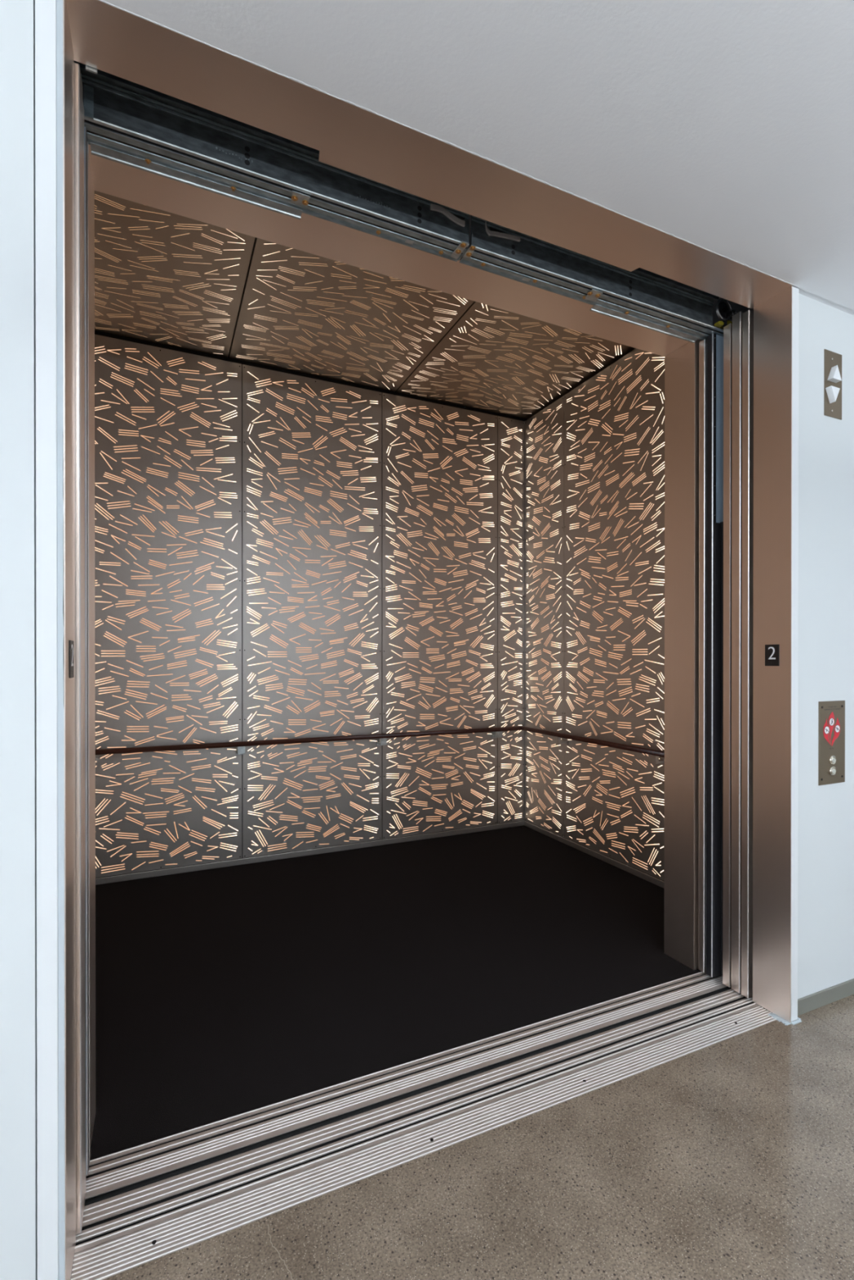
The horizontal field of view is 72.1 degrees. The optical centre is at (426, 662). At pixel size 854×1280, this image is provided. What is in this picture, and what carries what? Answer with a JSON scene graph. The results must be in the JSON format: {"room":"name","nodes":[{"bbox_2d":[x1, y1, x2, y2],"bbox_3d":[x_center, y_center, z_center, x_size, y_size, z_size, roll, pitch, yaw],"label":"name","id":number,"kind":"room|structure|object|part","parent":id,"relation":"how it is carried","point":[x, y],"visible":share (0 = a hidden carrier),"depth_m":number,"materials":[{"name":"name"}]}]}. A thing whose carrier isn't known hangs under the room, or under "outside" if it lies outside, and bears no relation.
{"room":"elevator lobby","nodes":[
{"label":"elevator lobby","id":0,"kind":"room"},
{"bbox_2d":[0,0,37,1279],"bbox_3d":[-2.711,-0.030,0.568,3.942,3.076,0.110,0,0,-25],"label":"wall","id":1,"kind":"structure","parent":0,"point":[18,755],"depth_m":1.32,"materials":[{"name":"white paint"}]},
{"bbox_2d":[35,0,58,1279],"bbox_3d":[-0.896,-0.030,1.397,0.042,3.064,0.113,0,0,-25],"label":"trim","id":2,"kind":"structure","parent":1,"relation":"attached to","point":[46,214],"depth_m":1.35,"materials":[{"name":"white paint"}]},
{"bbox_2d":[56,0,65,1279],"bbox_3d":[-0.849,-0.027,1.363,0.015,3.066,0.014,0,0,-25],"label":"trim","id":3,"kind":"structure","parent":1,"relation":"attached to","point":[61,1110],"depth_m":1.36,"materials":[{"name":"grey paint"}]},
{"bbox_2d":[93,190,254,357],"bbox_3d":[-1.584,-2.246,3.001,1.305,0.024,2.260,0,0,-25],"label":"ceiling panel","id":4,"kind":"object","parent":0,"point":[162,277],"visible":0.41,"depth_m":3.39,"materials":[{"name":"metal"}]},
{"bbox_2d":[230,237,256,346],"bbox_3d":[-0.289,-2.394,3.303,4.150,0.110,2.860,0,0,-25],"label":"ceiling","id":5,"kind":"structure","parent":0,"point":[255,237],"depth_m":3.65,"materials":[{"name":"black metal"}]},
{"bbox_2d":[94,330,525,878],"bbox_3d":[-0.904,-0.448,4.655,4.130,4.010,0.100,0,0,-25],"label":"wall","id":6,"kind":"structure","parent":0,"point":[96,332],"depth_m":4.48,"materials":[{"name":"black metal"}]},
{"bbox_2d":[94,334,241,877],"bbox_3d":[-1.878,-0.380,4.134,1.098,3.667,0.026,0,0,-25],"label":"wall panel","id":7,"kind":"object","parent":6,"relation":"attached to","point":[168,422],"visible":0.84,"depth_m":4.13,"materials":[{"name":"metal"}]},
{"bbox_2d":[95,820,524,884],"bbox_3d":[-0.869,1.476,4.581,3.890,0.042,0.013,0,0,-25],"label":"baseboard","id":8,"kind":"structure","parent":6,"relation":"attached to","point":[110,879],"depth_m":4.50,"materials":[{"name":"metal"}]},
{"bbox_2d":[241,364,382,857],"bbox_3d":[-0.875,-0.381,4.593,1.098,3.667,0.026,0,0,-25],"label":"wall panel","id":9,"kind":"object","parent":6,"relation":"attached to","point":[312,448],"visible":0.99,"depth_m":4.57,"materials":[{"name":"metal"}]},
{"bbox_2d":[95,725,664,765],"bbox_3d":[-0.382,0.631,3.648,3.780,0.108,2.110,0,0,-25],"label":"handrail","id":10,"kind":"object","parent":9,"relation":"attached to","point":[496,732],"visible":0.94,"depth_m":4.40,"materials":[{"name":"brown metal"}]},
{"bbox_2d":[382,392,497,839],"bbox_3d":[0.129,-0.383,5.052,1.098,3.667,0.026,0,0,-25],"label":"wall panel","id":11,"kind":"object","parent":6,"relation":"attached to","point":[439,461],"visible":0.99,"depth_m":5.03,"materials":[{"name":"metal"}]},
{"bbox_2d":[497,416,524,823],"bbox_3d":[0.763,-0.383,5.342,0.285,3.667,0.026,0,0,-25],"label":"wall panel","id":12,"kind":"object","parent":6,"relation":"attached to","point":[510,432],"visible":1,"depth_m":5.33,"materials":[{"name":"metal"}]},
{"bbox_2d":[229,237,474,391],"bbox_3d":[-0.389,-2.248,3.549,1.305,0.024,2.260,0,0,-25],"label":"ceiling panel","id":13,"kind":"object","parent":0,"point":[303,312],"visible":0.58,"depth_m":3.81,"materials":[{"name":"metal"}]},
{"bbox_2d":[70,973,772,1279],"bbox_3d":[0.218,1.812,2.172,4.000,0.584,0.360,0,0,-25],"label":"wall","id":14,"kind":"structure","parent":0,"point":[171,1174],"depth_m":1.99,"materials":[{"name":"black"}]},
{"bbox_2d":[74,62,85,1234],"bbox_3d":[-1.208,-0.041,1.469,0.602,3.076,0.131,0,0,-25],"label":"door","id":15,"kind":"structure","parent":14,"relation":"in","point":[77,274],"depth_m":1.54,"materials":[{"name":"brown metal"}]},
{"bbox_3d":[-1.208,-0.041,1.468,0.600,3.076,0.043,0,0,-25],"label":"landing door panel","id":16,"kind":"part","parent":15,"relation":"part of","materials":[{"name":"metal"}]},
{"bbox_3d":[-1.229,-0.028,1.512,0.600,3.050,0.037,0,0,-25],"label":"landing door panel","id":17,"kind":"part","parent":15,"relation":"part of","materials":[{"name":"metal"}]},
{"bbox_2d":[84,126,90,1175],"bbox_3d":[-1.276,-0.030,1.610,0.601,3.053,0.091,0,0,-25],"label":"door","id":18,"kind":"structure","parent":14,"relation":"in","point":[85,128],"depth_m":1.72,"materials":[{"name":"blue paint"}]},
{"bbox_3d":[-1.287,-0.027,1.637,0.600,3.046,0.032,0,0,-25],"label":"car door panel","id":19,"kind":"part","parent":18,"relation":"part of","materials":[{"name":"metal"}]},
{"bbox_2d":[84,971,727,1199],"bbox_3d":[0.193,1.510,2.250,3.860,0.017,0.139,0,0,-25],"label":"sill","id":20,"kind":"structure","parent":14,"relation":"on","point":[131,1174],"depth_m":2.05,"materials":[{"name":"metal"}]},
{"bbox_2d":[74,989,759,1253],"bbox_3d":[0.234,1.511,2.088,3.960,0.017,0.138,0,0,-25],"label":"sill","id":21,"kind":"structure","parent":14,"relation":"on","point":[119,1204],"depth_m":1.90,"materials":[{"name":"metal"}]},
{"bbox_2d":[71,1005,776,1279],"bbox_3d":[0.299,1.505,1.985,2.586,0.005,0.100,0,0,-25],"label":"sill nosing","id":22,"kind":"structure","parent":14,"relation":"attached to","point":[103,1261],"depth_m":1.78,"materials":[{"name":"metal"}]},
{"bbox_2d":[697,333,723,977],"bbox_3d":[1.611,-0.033,2.932,0.601,3.053,0.091,0,0,-25],"label":"door","id":23,"kind":"structure","parent":14,"relation":"in","point":[714,788],"depth_m":2.79,"materials":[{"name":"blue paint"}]},
{"bbox_3d":[1.599,-0.030,2.958,0.600,3.046,0.032,0,0,-25],"label":"car door panel","id":24,"kind":"part","parent":23,"relation":"part of","materials":[{"name":"metal"}]},
{"bbox_2d":[722,309,753,998],"bbox_3d":[1.674,-0.045,2.788,0.602,3.076,0.131,0,0,-25],"label":"door","id":25,"kind":"structure","parent":14,"relation":"in","point":[748,316],"depth_m":2.65,"materials":[{"name":"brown metal"}]},
{"bbox_3d":[1.655,-0.032,2.832,0.600,3.050,0.037,0,0,-25],"label":"landing door panel","id":26,"kind":"part","parent":25,"relation":"part of","materials":[{"name":"metal"}]},
{"bbox_3d":[1.675,-0.045,2.787,0.600,3.076,0.043,0,0,-25],"label":"landing door panel","id":27,"kind":"part","parent":25,"relation":"part of","materials":[{"name":"metal"}]},
{"bbox_2d":[102,0,853,315],"bbox_3d":[1.317,-1.624,-0.479,10.400,0.129,5.240,0,0,-25],"label":"ceiling","id":28,"kind":"structure","parent":0,"point":[722,127],"depth_m":1.61,"materials":[{"name":"white paint"}]},
{"bbox_2d":[103,994,853,1279],"bbox_3d":[1.320,1.571,-0.477,10.400,0.120,5.226,0,0,-25],"label":"floor","id":29,"kind":"structure","parent":0,"point":[731,1158],"depth_m":1.66,"materials":[{"name":"concrete"}]},
{"bbox_2d":[267,1224,293,1279],"bbox_3d":[-0.379,1.506,1.494,0.013,0.001,0.179,0,0,-36],"label":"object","id":30,"kind":"structure","parent":29,"relation":"in","point":[268,1224],"depth_m":1.49,"materials":[{"name":"grey concrete"}]},
{"bbox_2d":[62,0,791,1279],"bbox_3d":[0.291,-0.034,1.999,2.592,3.072,0.222,0,0,-25],"label":"surround","id":31,"kind":"object","parent":29,"relation":"on","point":[97,34],"visible":1,"depth_m":1.97,"materials":[{"name":"brown metal"}]},
{"bbox_2d":[69,640,73,678],"bbox_3d":[-0.877,-0.009,1.446,0.003,0.092,0.066,0,0,-25],"label":"number plate","id":32,"kind":"object","parent":31,"relation":"attached to","point":[71,642],"visible":1,"depth_m":1.44,"materials":[{"name":"black"}]},
{"bbox_2d":[764,644,779,666],"bbox_3d":[1.477,-0.032,2.510,0.003,0.092,0.064,0,0,-25],"label":"number plate","id":33,"kind":"object","parent":31,"relation":"attached to","point":[771,651],"visible":1,"depth_m":2.51,"materials":[{"name":"black plastic"}]},
{"bbox_2d":[395,301,635,418],"bbox_3d":[0.807,-2.249,4.096,1.305,0.024,2.260,0,0,-25],"label":"ceiling panel","id":34,"kind":"object","parent":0,"point":[493,359],"visible":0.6,"depth_m":4.38,"materials":[{"name":"metal"}]},
{"bbox_2d":[524,348,664,881],"bbox_3d":[1.553,-0.447,4.152,0.100,4.010,2.860,0,0,-25],"label":"wall","id":35,"kind":"structure","parent":0,"point":[634,348],"depth_m":4.62,"materials":[{"name":"black metal"}]},
{"bbox_2d":[524,395,564,836],"bbox_3d":[1.027,-0.383,5.135,0.026,3.667,0.572,0,0,-25],"label":"wall panel","id":36,"kind":"object","parent":35,"relation":"attached to","point":[544,430],"visible":1,"depth_m":5.11,"materials":[{"name":"metal"}]},
{"bbox_2d":[524,821,664,888],"bbox_3d":[1.371,1.477,4.347,0.013,0.042,2.277,0,0,-25],"label":"baseboard","id":37,"kind":"structure","parent":35,"relation":"attached to","point":[637,873],"depth_m":4.46,"materials":[{"name":"metal"}]},
{"bbox_2d":[564,348,664,880],"bbox_3d":[1.376,-0.381,4.372,0.026,3.667,1.098,0,0,-25],"label":"wall panel","id":38,"kind":"object","parent":35,"relation":"attached to","point":[614,420],"visible":0.94,"depth_m":4.30,"materials":[{"name":"metal"}]},
{"bbox_2d":[797,293,853,999],"bbox_3d":[3.238,-0.037,3.305,3.760,3.076,0.085,0,0,-25],"label":"wall","id":39,"kind":"structure","parent":0,"point":[825,813],"depth_m":2.58,"materials":[{"name":"white paint"}]},
{"bbox_2d":[98,0,793,285],"bbox_3d":[0.342,-1.566,1.893,2.600,0.001,0.005,0,0,-25],"label":"trim","id":40,"kind":"structure","parent":39,"relation":"attached to","point":[290,77],"depth_m":1.71,"materials":[{"name":"white paint"}]},
{"bbox_2d":[767,1013,801,1025],"bbox_3d":[1.513,1.500,2.478,0.093,0.006,0.092,0,0,-25],"label":"caulk","id":41,"kind":"object","parent":39,"relation":"attached to","point":[779,1019],"depth_m":2.46,"materials":[{"name":"grey"}]},
{"bbox_2d":[791,286,798,1022],"bbox_3d":[1.513,-0.033,2.500,0.046,3.064,0.113,0,0,-25],"label":"trim","id":42,"kind":"structure","parent":39,"relation":"attached to","point":[794,684],"depth_m":2.45,"materials":[{"name":"white paint"}]},
{"bbox_2d":[797,978,853,1015],"bbox_3d":[3.258,1.468,3.266,3.760,0.066,0.009,0,0,-25],"label":"baseboard","id":43,"kind":"structure","parent":39,"relation":"attached to","point":[807,1003],"depth_m":2.57,"materials":[{"name":"grey plastic"}]},
{"bbox_2d":[817,700,844,785],"bbox_3d":[1.795,0.353,2.591,0.185,0.367,0.013,0,0,-25],"label":"station","id":44,"kind":"object","parent":39,"relation":"attached to","point":[831,752],"visible":1,"depth_m":2.59,"materials":[{"name":"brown metal"}]},
{"bbox_2d":[823,348,841,419],"bbox_3d":[1.802,-1.229,2.582,0.123,0.289,0.028,0,0,-25],"label":"lantern","id":45,"kind":"object","parent":39,"relation":"attached to","point":[832,360],"visible":1,"depth_m":2.58,"materials":[{"name":"brown metal"}]},
{"bbox_3d":[-0.358,1.546,3.465,4.130,0.068,2.528,0,0,-25],"label":"floor","id":46,"kind":"structure","parent":0,"visible":0},
{"bbox_2d":[89,825,701,1160],"bbox_3d":[-0.352,1.506,3.452,3.890,0.012,2.498,0,0,-25],"label":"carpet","id":47,"kind":"object","parent":46,"relation":"on","point":[224,993],"visible":0.64,"depth_m":2.93,"materials":[{"name":"black carpet"}]},
{"bbox_2d":[84,121,753,1144],"bbox_3d":[0.123,-0.365,2.403,3.855,3.734,0.207,0,0,-25],"label":"frame","id":48,"kind":"object","parent":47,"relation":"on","point":[311,234],"visible":0.19,"depth_m":2.81,"materials":[{"name":"brown metal"}]},
{"bbox_3d":[-1.351,-0.033,1.742,0.622,3.074,0.184,0,0,-25],"label":"return panel","id":49,"kind":"part","parent":48,"relation":"part of","materials":[{"name":"silver metal"}]},
{"bbox_2d":[74,60,469,261],"bbox_3d":[-0.723,-1.613,1.839,1.900,0.131,0.161,0,0,-25],"label":"door track","id":50,"kind":"object","parent":48,"relation":"attached to","point":[111,102],"visible":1,"depth_m":1.88,"materials":[{"name":"metal"}]},
{"bbox_3d":[-0.966,-1.601,1.673,0.024,0.088,0.005,0,0,-25],"label":"plate","id":51,"kind":"part","parent":50,"relation":"part of","materials":[{"name":"grey metal"}]},
{"bbox_3d":[-0.720,-1.559,1.827,1.895,0.002,0.024,0,0,-25],"label":"rail","id":52,"kind":"part","parent":50,"relation":"part of","materials":[{"name":"silver metal"}]},
{"bbox_2d":[430,203,465,226],"bbox_3d":[0.076,-1.640,2.147,0.138,0.040,0.008,0,0,-25],"label":"tape","id":53,"kind":"object","parent":50,"relation":"attached to","point":[433,206],"visible":1,"depth_m":2.14,"materials":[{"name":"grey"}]},
{"bbox_3d":[0.137,-1.560,2.238,0.004,0.004,0.075,0,0,-25],"label":"joint plate","id":54,"kind":"part","parent":50,"relation":"part of","materials":[{"name":"silver metal"}]},
{"bbox_2d":[459,215,727,342],"bbox_3d":[1.041,-1.616,2.647,1.980,0.131,0.161,0,0,-25],"label":"door track","id":55,"kind":"object","parent":48,"relation":"attached to","point":[639,286],"depth_m":2.47,"materials":[{"name":"metal"}]},
{"bbox_2d":[484,220,519,241],"bbox_3d":[0.291,-1.645,2.246,0.153,0.047,0.008,0,0,-25],"label":"tape","id":56,"kind":"object","parent":55,"relation":"attached to","point":[489,233],"visible":1,"depth_m":2.24,"materials":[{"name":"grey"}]},
{"bbox_3d":[1.050,-1.561,2.637,1.972,0.002,0.024,0,0,-25],"label":"rail","id":57,"kind":"part","parent":55,"relation":"part of","materials":[{"name":"silver metal"}]},
{"bbox_2d":[714,320,724,327],"bbox_3d":[1.357,-1.575,2.725,0.036,0.016,0.024,0,0,-25],"label":"bumper cover","id":58,"kind":"object","parent":55,"relation":"attached to","point":[719,323],"visible":1,"depth_m":2.72,"materials":[{"name":"yellow plastic"}]},
{"bbox_2d":[715,297,732,320],"bbox_3d":[1.382,-1.643,2.732,0.102,0.102,0.030,0,0,-25],"label":"pulley wheel","id":59,"kind":"object","parent":55,"relation":"attached to","point":[722,308],"visible":1,"depth_m":2.73,"materials":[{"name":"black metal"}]},
{"bbox_2d":[728,309,736,319],"bbox_3d":[1.433,-1.632,2.745,0.034,0.034,0.022,0,0,-25],"label":"roller","id":60,"kind":"object","parent":59,"relation":"attached to","point":[733,312],"visible":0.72,"depth_m":2.74,"materials":[{"name":"black rubber"}]},
{"bbox_3d":[1.406,-1.597,2.745,0.035,0.060,0.020,0,0,-25],"label":"hanger bracket","id":61,"kind":"part","parent":55,"relation":"part of","materials":[{"name":"yellow metal"}]},
{"bbox_2d":[720,320,732,328],"bbox_3d":[1.416,-1.594,2.766,0.059,0.032,0.030,0,0,-25],"label":"bumper cover","id":62,"kind":"object","parent":55,"relation":"attached to","point":[729,322],"visible":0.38,"depth_m":2.75,"materials":[{"name":"yellow"}]},
{"bbox_3d":[1.567,-0.037,3.077,0.670,3.074,0.184,0,0,-25],"label":"return panel","id":63,"kind":"part","parent":48,"relation":"part of","materials":[{"name":"brown metal"}]}
]}

